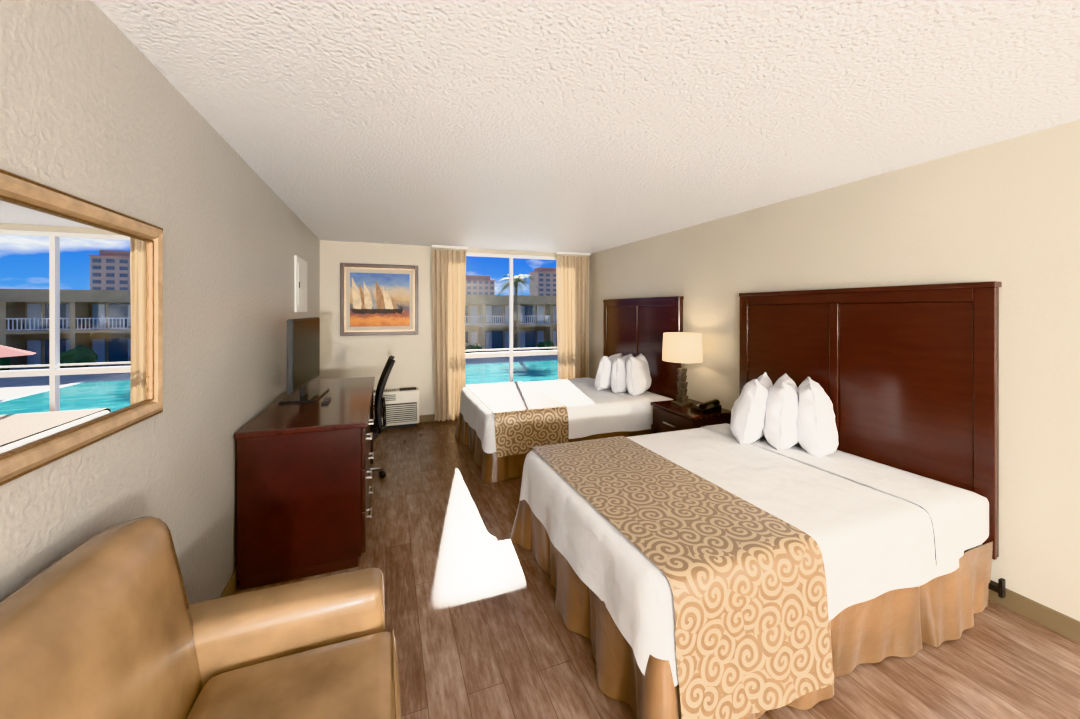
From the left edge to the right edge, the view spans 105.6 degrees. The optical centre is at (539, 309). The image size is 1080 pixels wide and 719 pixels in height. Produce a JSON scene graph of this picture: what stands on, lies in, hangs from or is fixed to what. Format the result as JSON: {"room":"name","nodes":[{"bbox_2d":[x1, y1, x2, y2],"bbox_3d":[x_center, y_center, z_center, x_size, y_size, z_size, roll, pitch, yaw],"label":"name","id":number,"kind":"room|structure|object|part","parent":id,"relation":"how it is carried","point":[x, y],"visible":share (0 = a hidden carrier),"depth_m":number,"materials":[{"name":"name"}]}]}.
{"room":"hotel room","nodes":[
{"label":"hotel room","id":0,"kind":"room"},
{"bbox_2d":[0,0,319,603],"bbox_3d":[-1.078,0.335,0.423,0.120,2.470,10.590,0,0,-21],"label":"wall","id":1,"kind":"structure","parent":0,"point":[85,114],"depth_m":1.59,"materials":[{"name":"beige paint"}]},
{"bbox_2d":[0,169,162,485],"bbox_3d":[-1.209,0.037,0.996,0.034,0.685,1.115,0,0,-21],"label":"wall mirror","id":2,"kind":"object","parent":1,"relation":"attached to","point":[81,280],"visible":1,"depth_m":1.09,"materials":[{"name":"mirror glass"},{"name":"light wood"}]},
{"bbox_2d":[220,568,239,596],"bbox_3d":[-1.016,1.520,0.446,0.012,0.100,10.350,0,0,-21],"label":"baseboard","id":3,"kind":"structure","parent":1,"relation":"attached to","point":[233,583],"depth_m":2.25,"materials":[{"name":"wood"}]},
{"bbox_2d":[294,255,306,311],"bbox_3d":[-2.375,-0.245,4.091,0.030,0.530,0.570,0,0,-21],"label":"electrical panel cover","id":4,"kind":"object","parent":1,"relation":"attached to","point":[300,265],"visible":1,"depth_m":3.98,"materials":[{"name":"white"}]},
{"bbox_2d":[320,240,587,414],"bbox_3d":[-1.051,0.335,6.025,3.870,2.470,0.120,0,0,-21],"label":"wall","id":5,"kind":"structure","parent":0,"point":[340,356],"depth_m":5.55,"materials":[{"name":"beige paint"}]},
{"bbox_2d":[340,263,417,335],"bbox_3d":[-2.151,-0.138,5.527,0.980,0.955,0.035,0,0,-21],"label":"framed painting","id":6,"kind":"object","parent":5,"relation":"attached to","point":[376,299],"visible":1,"depth_m":5.51,"materials":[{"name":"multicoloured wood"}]},
{"bbox_2d":[419,414,456,422],"bbox_3d":[-1.028,1.520,5.963,3.846,0.100,0.012,0,0,-21],"label":"baseboard","id":7,"kind":"structure","parent":5,"relation":"attached to","point":[431,417],"depth_m":5.75,"materials":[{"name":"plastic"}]},
{"bbox_2d":[465,347,556,351],"bbox_3d":[-0.389,0.595,6.239,1.950,0.020,0.025,0,0,-21],"label":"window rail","id":8,"kind":"structure","parent":5,"relation":"in","point":[540,347],"depth_m":6.22,"materials":[{"name":"white"}]},
{"bbox_2d":[465,252,557,381],"bbox_3d":[-0.398,0.305,6.265,2.060,2.290,0.070,0,0,-21],"label":"frame","id":9,"kind":"object","parent":5,"relation":"attached to","point":[510,354],"visible":0.32,"depth_m":6.21,"materials":[{"name":"white"}]},
{"bbox_2d":[92,0,1079,253],"bbox_3d":[0.790,-0.960,1.125,4.110,0.120,10.590,0,0,-21],"label":"ceiling","id":10,"kind":"structure","parent":0,"point":[552,126],"depth_m":1.75,"materials":[{"name":"white paint"}]},
{"bbox_2d":[432,245,466,421],"bbox_3d":[-1.265,0.321,5.742,0.490,2.439,0.113,0,0,-21],"label":"curtain","id":11,"kind":"object","parent":10,"relation":"hanging from","point":[448,266],"visible":0.97,"depth_m":5.74,"materials":[{"name":"beige fabric"}]},
{"bbox_3d":[-1.265,-0.882,5.742,0.490,0.034,0.030,0,0,-21],"label":"rail","id":12,"kind":"part","parent":11,"relation":"part of","materials":[{"name":"white metal"}]},
{"bbox_2d":[556,252,590,379],"bbox_3d":[0.528,0.321,6.416,0.580,2.439,0.113,0,0,-21],"label":"curtain","id":13,"kind":"object","parent":10,"relation":"hanging from","point":[572,272],"visible":0.82,"depth_m":6.40,"materials":[{"name":"beige fabric"}]},
{"bbox_3d":[0.528,-0.882,6.415,0.580,0.034,0.030,0,0,-21],"label":"rail","id":14,"kind":"part","parent":13,"relation":"part of","materials":[{"name":"white metal"}]},
{"bbox_2d":[233,419,1079,718],"bbox_3d":[0.790,1.630,1.125,4.110,0.120,10.590,0,0,-21],"label":"floor","id":15,"kind":"structure","parent":0,"point":[480,632],"depth_m":1.95,"materials":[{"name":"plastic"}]},
{"bbox_2d":[0,516,401,718],"bbox_3d":[-0.749,1.077,0.937,0.826,0.987,1.059,0,0,-21],"label":"leather armchair","id":16,"kind":"object","parent":15,"relation":"on","point":[110,629],"visible":1,"depth_m":1.08,"materials":[{"name":"brown leather"}]},
{"bbox_3d":[-0.905,1.225,1.343,0.749,0.573,0.189,0,0,-21],"label":"arm","id":17,"kind":"part","parent":16,"relation":"part of","materials":[{"name":"beige leather"}]},
{"bbox_2d":[186,631,401,718],"bbox_3d":[-0.621,1.150,0.985,0.553,0.218,0.690,0,0,-21],"label":"seat cushion","id":18,"kind":"object","parent":16,"relation":"on","point":[308,674],"depth_m":1.17,"materials":[{"name":"beige leather"}]},
{"bbox_2d":[235,377,374,589],"bbox_3d":[-1.689,1.127,3.251,0.699,0.885,1.825,0,0,-21],"label":"dresser","id":19,"kind":"object","parent":15,"relation":"on","point":[304,475],"visible":0.96,"depth_m":2.42,"materials":[{"name":"brown wood"}]},
{"bbox_2d":[278,317,328,403],"bbox_3d":[-1.858,0.375,3.254,0.250,0.620,0.820,0,0,-17],"label":"television","id":20,"kind":"object","parent":19,"relation":"on","point":[303,334],"visible":1,"depth_m":3.12,"materials":[{"name":"black plastic"}]},
{"bbox_2d":[321,397,330,403],"bbox_3d":[-1.593,0.676,3.055,0.045,0.018,0.160,0,0,-21],"label":"remote control","id":21,"kind":"object","parent":19,"relation":"on","point":[325,400],"visible":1,"depth_m":3.02,"materials":[{"name":"black plastic"}]},
{"bbox_3d":[-2.015,1.145,4.083,0.662,0.850,0.031,0,0,-21],"label":"desk panel","id":22,"kind":"part","parent":19,"relation":"part of","materials":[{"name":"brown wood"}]},
{"bbox_2d":[370,355,394,477],"bbox_3d":[-1.671,1.006,3.743,0.657,1.127,0.593,0,0,-21],"label":"office chair","id":23,"kind":"object","parent":15,"relation":"on","point":[379,404],"visible":0.35,"depth_m":3.68,"materials":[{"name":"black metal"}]},
{"bbox_3d":[-1.719,1.100,3.723,0.460,0.113,0.470,0,0,-21],"label":"seat","id":24,"kind":"part","parent":23,"relation":"part of","materials":[{"name":"black"}]},
{"bbox_3d":[-1.447,0.748,3.825,0.182,0.610,0.407,0,0,-21],"label":"backrest","id":25,"kind":"part","parent":23,"relation":"part of","materials":[{"name":"black plastic"}]},
{"bbox_2d":[374,387,418,429],"bbox_3d":[-2.083,1.314,5.431,0.920,0.512,0.238,0,0,-21],"label":"air conditioner unit","id":26,"kind":"object","parent":15,"relation":"on","point":[402,404],"visible":0.41,"depth_m":5.42,"materials":[{"name":"beige plastic"}]},
{"bbox_3d":[-1.778,1.064,5.522,0.215,0.012,0.130,0,0,-21],"label":"control panel","id":27,"kind":"part","parent":26,"relation":"part of","materials":[{"name":"grey plastic"}]},
{"bbox_2d":[455,296,683,482],"bbox_3d":[0.250,0.709,4.866,2.284,1.722,1.755,0,0,-21],"label":"queen bed","id":28,"kind":"object","parent":15,"relation":"on","point":[499,423],"visible":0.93,"depth_m":4.49,"materials":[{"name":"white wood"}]},
{"bbox_3d":[0.256,1.100,4.823,2.100,0.270,1.530,0,0,-21],"label":"mattress","id":29,"kind":"part","parent":28,"relation":"part of","materials":[{"name":"white fabric"}]},
{"bbox_2d":[595,353,621,390],"bbox_3d":[0.833,0.740,4.960,0.261,0.414,0.470,0,0,35],"label":"pillow","id":30,"kind":"object","parent":28,"relation":"on","point":[603,376],"depth_m":4.78,"materials":[{"name":"white fabric"}]},
{"bbox_2d":[611,354,632,392],"bbox_3d":[0.978,0.742,4.830,0.253,0.411,0.479,0,0,31],"label":"pillow","id":31,"kind":"object","parent":28,"relation":"on","point":[618,363],"depth_m":4.65,"materials":[{"name":"white fabric"}]},
{"bbox_2d":[625,353,651,395],"bbox_3d":[1.121,0.732,4.693,0.264,0.429,0.481,0,0,29],"label":"pillow","id":32,"kind":"object","parent":28,"relation":"on","point":[638,379],"depth_m":4.53,"materials":[{"name":"white fabric"}]},
{"bbox_3d":[1.240,0.600,5.278,0.025,1.440,1.670,0,0,-21],"label":"headboard frame","id":33,"kind":"part","parent":28,"relation":"part of","materials":[{"name":"brown wood"}]},
{"bbox_3d":[1.269,0.595,5.289,0.041,1.450,1.650,0,0,-21],"label":"headboard","id":34,"kind":"part","parent":28,"relation":"part of","materials":[{"name":"brown wood"}]},
{"bbox_2d":[651,399,730,433],"bbox_3d":[1.474,1.260,4.025,0.510,0.620,0.624,0,0,-21],"label":"nightstand","id":35,"kind":"object","parent":15,"relation":"on","point":[667,416],"visible":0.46,"depth_m":3.88,"materials":[{"name":"brown wood"}]},
{"bbox_2d":[662,332,702,405],"bbox_3d":[1.430,0.585,4.127,0.386,0.730,0.386,0,0,-21],"label":"table lamp","id":36,"kind":"object","parent":35,"relation":"on","point":[678,347],"visible":1,"depth_m":4.00,"materials":[{"name":"grey wood"}]},
{"bbox_3d":[1.430,0.372,4.127,0.386,0.275,0.386,0,0,-21],"label":"lamp shade","id":37,"kind":"part","parent":36,"relation":"part of","materials":[{"name":"beige fabric"}]},
{"bbox_2d":[691,399,720,413],"bbox_3d":[1.562,0.895,3.861,0.220,0.109,0.170,0,0,-21],"label":"desk telephone","id":38,"kind":"object","parent":35,"relation":"on","point":[712,406],"visible":1,"depth_m":3.80,"materials":[{"name":"black plastic"}]},
{"bbox_2d":[511,281,1004,718],"bbox_3d":[1.124,0.709,2.528,2.325,1.722,1.768,0,0,-21],"label":"queen bed","id":39,"kind":"object","parent":15,"relation":"on","point":[844,515],"visible":1,"depth_m":2.05,"materials":[{"name":"white fabric"}]},
{"bbox_2d":[730,372,772,444],"bbox_3d":[1.581,0.715,3.054,0.270,0.463,0.476,0,0,38],"label":"pillow","id":40,"kind":"object","parent":39,"relation":"on","point":[750,413],"depth_m":2.88,"materials":[{"name":"white fabric"}]},
{"bbox_2d":[763,373,798,450],"bbox_3d":[1.731,0.714,2.940,0.258,0.467,0.486,0,0,31],"label":"pillow","id":41,"kind":"object","parent":39,"relation":"on","point":[780,399],"depth_m":2.77,"materials":[{"name":"white fabric"}]},
{"bbox_2d":[797,377,838,457],"bbox_3d":[1.893,0.716,2.825,0.256,0.462,0.475,0,0,32],"label":"pillow","id":42,"kind":"object","parent":39,"relation":"on","point":[817,434],"depth_m":2.65,"materials":[{"name":"white fabric"}]},
{"bbox_3d":[1.131,1.100,2.492,2.100,0.270,1.530,0,0,-21],"label":"mattress","id":43,"kind":"part","parent":39,"relation":"part of","materials":[{"name":"white fabric"}]},
{"bbox_3d":[2.115,0.600,2.947,0.025,1.440,1.670,0,0,-21],"label":"headboard frame","id":44,"kind":"part","parent":39,"relation":"part of","materials":[{"name":"brown wood"}]},
{"bbox_3d":[2.144,0.595,2.958,0.041,1.450,1.650,0,0,-21],"label":"headboard","id":45,"kind":"part","parent":39,"relation":"part of","materials":[{"name":"brown wood"}]},
{"bbox_2d":[588,120,1079,620],"bbox_3d":[2.658,0.335,1.826,0.120,2.470,10.590,0,0,-21],"label":"wall","id":46,"kind":"structure","parent":0,"point":[1007,212],"depth_m":2.27,"materials":[{"name":"beige paint"}]},
{"bbox_2d":[989,588,1079,642],"bbox_3d":[2.596,1.520,1.803,0.012,0.100,10.350,0,0,-21],"label":"baseboard","id":47,"kind":"structure","parent":46,"relation":"attached to","point":[1052,619],"depth_m":2.05,"materials":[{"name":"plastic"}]},
{"label":"outside","id":48,"kind":"structure","parent":0,"visible":0},
{"bbox_2d":[465,348,557,363],"bbox_3d":[-10.794,4.720,213.594,370.000,0.300,392.500,0,0,-21],"label":"ground","id":49,"kind":"structure","parent":48,"point":[537,357],"depth_m":38.63,"materials":[{"name":"concrete"}]},
{"bbox_2d":[465,343,481,352],"bbox_3d":[-6.681,3.948,41.088,1.838,1.244,1.138,0,0,-26],"label":"shrub","id":50,"kind":"object","parent":49,"relation":"on","point":[475,346],"visible":0.7,"depth_m":40.77,"materials":[{"name":"green plant"}]},
{"bbox_2d":[466,275,495,294],"bbox_3d":[-37.868,-7.180,228.795,23.000,23.500,16.000,0,0,-21],"label":"tower","id":51,"kind":"structure","parent":49,"relation":"on","point":[475,284],"depth_m":223.17,"materials":[{"name":"beige paint"}]},
{"bbox_2d":[465,304,556,348],"bbox_3d":[3.049,1.770,54.449,112.000,5.600,8.200,0,0,-21],"label":"wall","id":52,"kind":"structure","parent":49,"relation":"on","point":[536,328],"depth_m":47.34,"materials":[{"name":"paint"}]},
{"bbox_2d":[470,306,476,323],"bbox_3d":[-7.480,0.562,46.061,0.678,1.912,0.100,0,0,-21],"label":"drapes","id":53,"kind":"object","parent":52,"relation":"hanging from","point":[473,309],"depth_m":46.03,"materials":[{"name":"grey fabric"}]},
{"bbox_2d":[470,332,476,344],"bbox_3d":[-7.480,3.194,46.061,0.678,1.350,0.100,0,0,-21],"label":"drapes","id":54,"kind":"object","parent":52,"relation":"hanging from","point":[473,335],"depth_m":46.03,"materials":[{"name":"grey fabric"}]},
{"bbox_2d":[486,306,491,322],"bbox_3d":[-5.818,0.511,46.685,0.580,1.819,0.100,0,0,-21],"label":"drapes","id":55,"kind":"object","parent":52,"relation":"hanging from","point":[488,308],"depth_m":46.62,"materials":[{"name":"grey fabric"}]},
{"bbox_2d":[486,332,491,348],"bbox_3d":[-5.818,3.462,46.685,0.580,1.816,0.100,0,0,-21],"label":"drapes","id":56,"kind":"object","parent":52,"relation":"hanging from","point":[488,334],"depth_m":46.62,"materials":[{"name":"grey fabric"}]},
{"bbox_2d":[505,306,508,323],"bbox_3d":[-3.831,0.579,47.432,0.360,1.967,0.100,0,0,-21],"label":"drapes","id":57,"kind":"object","parent":52,"relation":"hanging from","point":[506,307],"depth_m":47.40,"materials":[{"name":"grey fabric"}]},
{"bbox_2d":[505,331,508,348],"bbox_3d":[-3.831,3.469,47.432,0.360,1.974,0.100,0,0,-21],"label":"drapes","id":58,"kind":"object","parent":52,"relation":"hanging from","point":[506,332],"depth_m":47.40,"materials":[{"name":"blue fabric"}]},
{"bbox_2d":[465,305,556,348],"bbox_3d":[4.033,1.945,50.407,110.200,4.950,0.060,0,0,-21],"label":"glazing","id":59,"kind":"object","parent":52,"relation":"attached to","point":[497,310],"visible":0.03,"depth_m":47.16,"materials":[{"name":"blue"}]},
{"bbox_2d":[465,295,556,304],"bbox_3d":[3.365,-1.130,53.607,113.000,1.000,11.000,0,0,-21],"label":"roof","id":60,"kind":"structure","parent":52,"relation":"on","point":[469,299],"depth_m":45.16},
{"bbox_2d":[465,323,556,326],"bbox_3d":[4.807,1.745,49.769,112.000,0.250,1.800,0,0,-21],"label":"slabs","id":61,"kind":"object","parent":52,"relation":"attached to","point":[555,324],"depth_m":45.81,"materials":[{"name":"paint"}]},
{"bbox_2d":[520,306,524,321],"bbox_3d":[-2.068,0.470,48.094,0.493,1.761,0.100,0,0,-21],"label":"drapes","id":62,"kind":"object","parent":52,"relation":"hanging from","point":[522,308],"depth_m":48.05,"materials":[{"name":"grey fabric"}]},
{"bbox_2d":[520,331,524,346],"bbox_3d":[-2.068,3.400,48.094,0.493,1.770,0.100,0,0,-21],"label":"drapes","id":63,"kind":"object","parent":52,"relation":"hanging from","point":[522,333],"depth_m":48.05,"materials":[{"name":"grey fabric"}]},
{"bbox_2d":[537,306,543,322],"bbox_3d":[0.043,0.537,48.887,0.764,1.910,0.100,0,0,-21],"label":"drapes","id":64,"kind":"object","parent":52,"relation":"hanging from","point":[540,309],"depth_m":48.86,"materials":[{"name":"grey fabric"}]},
{"bbox_2d":[537,331,543,347],"bbox_3d":[0.043,3.504,48.887,0.764,1.901,0.100,0,0,-21],"label":"drapes","id":65,"kind":"object","parent":52,"relation":"hanging from","point":[540,334],"depth_m":48.86,"materials":[{"name":"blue fabric"}]},
{"bbox_2d":[553,306,556,321],"bbox_3d":[1.794,0.483,49.544,0.392,1.812,0.100,0,0,-21],"label":"drapes","id":66,"kind":"object","parent":52,"relation":"hanging from","point":[554,307],"depth_m":49.48,"materials":[{"name":"grey fabric"}]},
{"bbox_2d":[553,330,556,345],"bbox_3d":[1.794,3.382,49.544,0.392,1.820,0.100,0,0,-21],"label":"drapes","id":67,"kind":"object","parent":52,"relation":"hanging from","point":[554,331],"depth_m":49.52,"materials":[{"name":"grey fabric"}]},
{"bbox_2d":[465,359,557,384],"bbox_3d":[-4.229,4.530,28.322,21.000,0.080,13.000,0,0,-21],"label":"swimming pool","id":68,"kind":"object","parent":49,"relation":"on","point":[535,370],"visible":0.14,"depth_m":29.93,"materials":[{"name":"teal liquid"}]},
{"bbox_2d":[479,304,552,351],"bbox_3d":[4.804,1.970,49.778,112.320,5.200,1.780,0,0,-21],"label":"columns","id":69,"kind":"structure","parent":49,"relation":"on","point":[548,308],"depth_m":46.11,"materials":[{"name":"paint"}]},
{"bbox_2d":[465,315,556,324],"bbox_3d":[5.108,1.105,48.968,111.680,0.930,0.050,0,0,-21],"label":"railings","id":70,"kind":"object","parent":69,"relation":"attached to","point":[555,315],"visible":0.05,"depth_m":46.41,"materials":[{"name":"white"}]},
{"bbox_2d":[495,274,539,351],"bbox_3d":[-2.446,0.478,41.514,4.532,8.207,4.445,0,0,26],"label":"palm tree","id":71,"kind":"object","parent":49,"relation":"on","point":[517,279],"visible":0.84,"depth_m":41.22,"materials":[{"name":"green plant"}]},
{"bbox_2d":[529,267,555,295],"bbox_3d":[10.571,-10.680,257.672,32.000,30.500,16.000,0,0,-21],"label":"tower","id":72,"kind":"structure","parent":49,"relation":"on","point":[544,278],"depth_m":247.93,"materials":[{"name":"beige paint"}]},
{"bbox_2d":[538,340,554,349],"bbox_3d":[0.669,3.901,43.887,1.864,1.337,1.268,0,0,-21],"label":"shrub","id":73,"kind":"object","parent":49,"relation":"on","point":[548,343],"visible":0.74,"depth_m":43.52,"materials":[{"name":"green plant"}]}
]}

